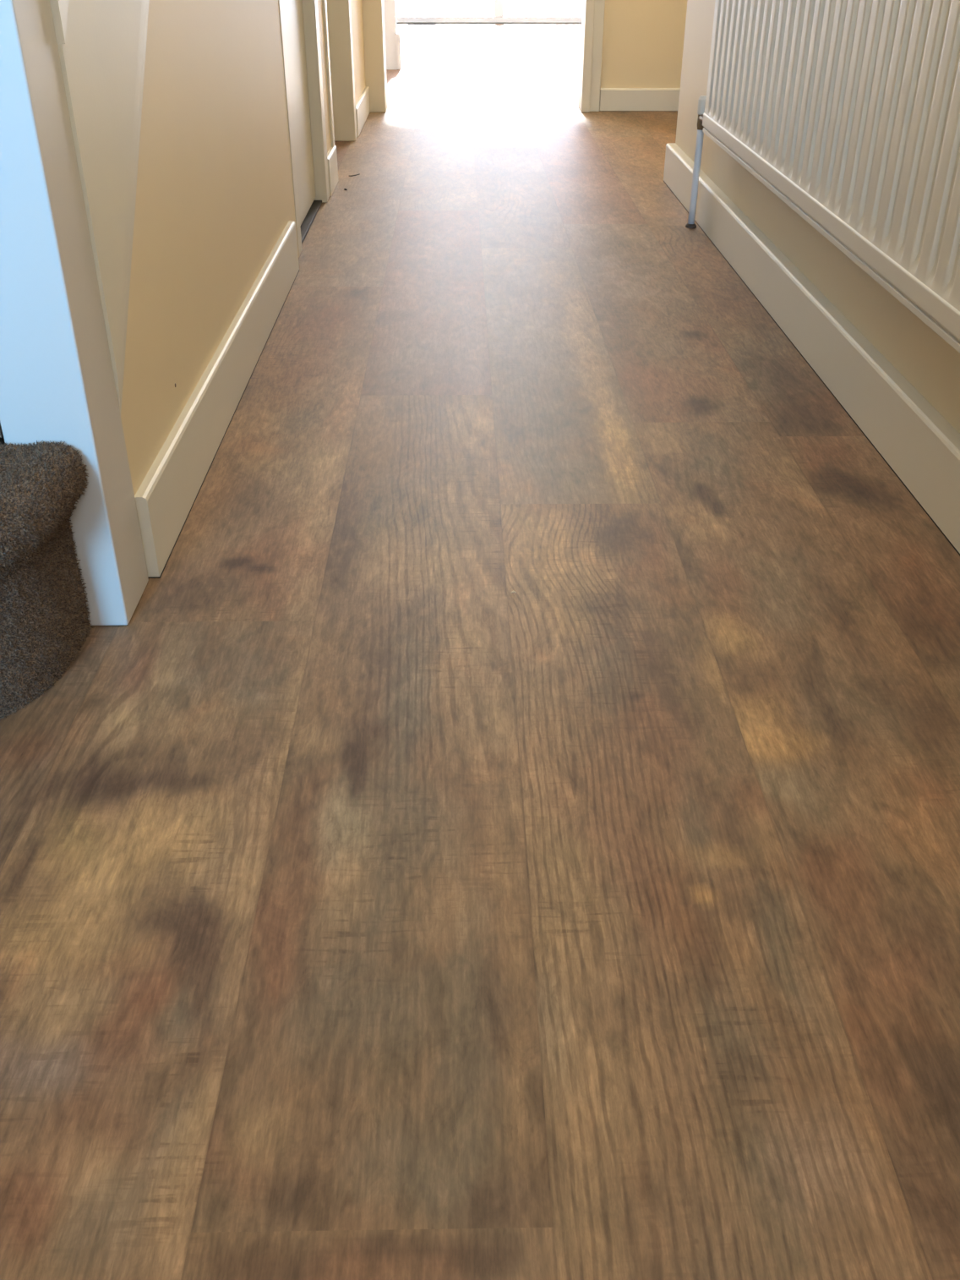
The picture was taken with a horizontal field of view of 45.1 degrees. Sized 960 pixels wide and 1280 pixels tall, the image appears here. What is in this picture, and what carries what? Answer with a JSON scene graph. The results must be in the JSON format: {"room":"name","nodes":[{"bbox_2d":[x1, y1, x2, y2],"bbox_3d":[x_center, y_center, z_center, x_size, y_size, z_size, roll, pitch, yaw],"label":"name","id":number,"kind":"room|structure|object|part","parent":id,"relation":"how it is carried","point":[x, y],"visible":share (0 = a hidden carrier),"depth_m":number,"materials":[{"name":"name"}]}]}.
{"room":"home hallway","nodes":[
{"label":"home hallway","id":0,"kind":"room"},
{"bbox_2d":[120,0,366,495],"bbox_3d":[-0.580,-2.281,2.808,0.199,2.400,4.482,0,32,-1],"label":"wall","id":1,"kind":"structure","parent":0,"point":[215,163],"depth_m":1.87,"materials":[{"name":"beige paint"}]},
{"bbox_2d":[134,221,299,578],"bbox_3d":[-0.451,-0.559,2.200,0.016,0.117,1.609,0,32,-1],"label":"baseboard","id":2,"kind":"structure","parent":1,"relation":"attached to","point":[165,498],"depth_m":1.85,"materials":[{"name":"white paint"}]},
{"bbox_2d":[283,0,316,225],"bbox_3d":[-0.524,-2.055,2.817,0.038,1.973,0.618,0,32,-1],"label":"door","id":3,"kind":"structure","parent":1,"relation":"in","point":[293,14],"depth_m":3.26,"materials":[{"name":"white paint"}]},
{"bbox_2d":[278,0,329,257],"bbox_3d":[-0.529,-2.082,2.811,0.118,2.060,0.780,0,32,-1],"label":"trim","id":4,"kind":"structure","parent":1,"relation":"attached to","point":[310,10],"depth_m":3.41,"materials":[{"name":"white paint"}]},
{"bbox_2d":[300,200,322,244],"bbox_3d":[-0.524,-1.207,3.346,0.072,0.008,0.628,0,32,-1],"label":"threshold","id":5,"kind":"object","parent":1,"relation":"attached to","point":[314,209],"depth_m":3.38,"materials":[{"name":"grey metal"}]},
{"bbox_2d":[322,0,334,147],"bbox_3d":[-0.545,-2.416,3.346,0.127,2.060,0.053,0,32,-1],"label":"trim","id":6,"kind":"structure","parent":1,"relation":"attached to","point":[324,2],"depth_m":3.70,"materials":[{"name":"white paint"}]},
{"bbox_2d":[327,145,338,196],"bbox_3d":[-0.484,-1.533,3.767,0.014,0.113,0.260,0,32,-1],"label":"baseboard","id":7,"kind":"structure","parent":1,"relation":"attached to","point":[331,155],"depth_m":3.75,"materials":[{"name":"white paint"}]},
{"bbox_2d":[326,0,357,141],"bbox_3d":[-0.590,-2.893,4.113,0.188,2.060,0.090,0,32,-1],"label":"trim","id":8,"kind":"structure","parent":1,"relation":"attached to","point":[339,14],"depth_m":4.49,"materials":[{"name":"white paint"}]},
{"bbox_2d":[355,86,370,136],"bbox_3d":[-0.507,-2.283,4.975,0.014,0.108,0.725,0,32,-1],"label":"baseboard","id":9,"kind":"structure","parent":1,"relation":"attached to","point":[363,111],"depth_m":4.93,"materials":[{"name":"white paint"}]},
{"bbox_2d":[361,0,388,112],"bbox_3d":[-0.003,-3.358,4.842,1.050,2.080,0.170,0,32,-1],"label":"trim","id":10,"kind":"structure","parent":1,"relation":"attached to","point":[373,10],"depth_m":5.19,"materials":[{"name":"white paint"}]},
{"bbox_2d":[383,0,397,69],"bbox_3d":[-0.083,-4.934,7.070,4.520,2.400,5.420,0,32,-1],"label":"wall","id":11,"kind":"structure","parent":0,"point":[390,8],"depth_m":6.74,"materials":[{"name":"paint"}]},
{"bbox_2d":[395,32,401,69],"bbox_3d":[-0.481,-3.487,6.832,0.022,0.188,0.120,0,32,-1],"label":"baseboard","id":12,"kind":"structure","parent":11,"relation":"attached to","point":[398,34],"depth_m":6.79,"materials":[{"name":"white wood"}]},
{"bbox_2d":[396,21,581,23],"bbox_3d":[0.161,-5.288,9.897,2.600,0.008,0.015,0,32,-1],"label":"window sill","id":13,"kind":"structure","parent":11,"relation":"attached to","point":[396,22],"depth_m":9.89,"materials":[{"name":"white"}]},
{"bbox_2d":[396,0,582,22],"bbox_3d":[0.162,-6.242,9.359,2.600,2.200,0.080,0,32,-1],"label":"window frame","id":14,"kind":"structure","parent":11,"relation":"in","point":[498,16],"depth_m":9.89,"materials":[{"name":"white plastic"}]},
{"bbox_3d":[0.162,-6.229,9.367,0.080,2.070,0.080,0,32,-1],"label":"frame","id":15,"kind":"part","parent":14,"relation":"part of","materials":[{"name":"white"}]},
{"bbox_2d":[0,23,959,1279],"bbox_3d":[-0.146,-1.919,4.546,3.178,0.050,12.850,0,32,-1],"label":"floor","id":16,"kind":"structure","parent":0,"point":[373,906],"depth_m":1.17,"materials":[{"name":"brown wood"}]},
{"bbox_2d":[0,0,149,719],"bbox_3d":[-1.033,-1.294,1.555,1.181,2.054,2.108,0,32,-1],"label":"staircase","id":17,"kind":"structure","parent":16,"relation":"on","point":[73,560],"depth_m":1.28,"materials":[{"name":"brown carpet"}]},
{"bbox_2d":[599,0,687,105],"bbox_3d":[0.437,-3.510,4.786,2.130,2.400,0.120,0,32,-1],"label":"wall","id":18,"kind":"structure","parent":0,"point":[643,40],"depth_m":5.22,"materials":[{"name":"beige paint"}]},
{"bbox_2d":[578,0,605,112],"bbox_3d":[0.511,-3.345,4.861,0.086,2.040,0.170,0,32,-1],"label":"trim","id":19,"kind":"structure","parent":18,"relation":"attached to","point":[593,19],"depth_m":5.22,"materials":[{"name":"white paint"}]},
{"bbox_2d":[599,87,680,110],"bbox_3d":[0.958,-2.501,5.344,0.805,0.095,0.018,0,32,-1],"label":"baseboard","id":20,"kind":"structure","parent":18,"relation":"attached to","point":[611,99],"depth_m":5.33,"materials":[{"name":"white paint"}]},
{"bbox_2d":[675,0,959,433],"bbox_3d":[1.127,-1.540,1.626,0.875,2.400,7.350,0,32,-1],"label":"wall","id":21,"kind":"structure","parent":0,"point":[931,364],"depth_m":2.31,"materials":[{"name":"beige paint"}]},
{"bbox_2d":[663,142,959,555],"bbox_3d":[0.686,-0.120,1.500,0.030,0.117,5.650,0,32,-1],"label":"baseboard","id":22,"kind":"structure","parent":21,"relation":"attached to","point":[914,438],"depth_m":2.11,"materials":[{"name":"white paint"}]},
{"bbox_2d":[685,0,959,353],"bbox_3d":[0.658,-0.819,1.870,0.079,0.914,2.918,0,32,-1],"label":"radiator","id":23,"kind":"object","parent":21,"relation":"attached to","point":[848,112],"visible":1,"depth_m":1.93,"materials":[{"name":"metal"}]},
{"bbox_3d":[0.633,-0.659,1.921,0.014,0.034,2.835,0,32,-1],"label":"rail","id":24,"kind":"part","parent":23,"relation":"part of","materials":[{"name":"metal"}]}
]}

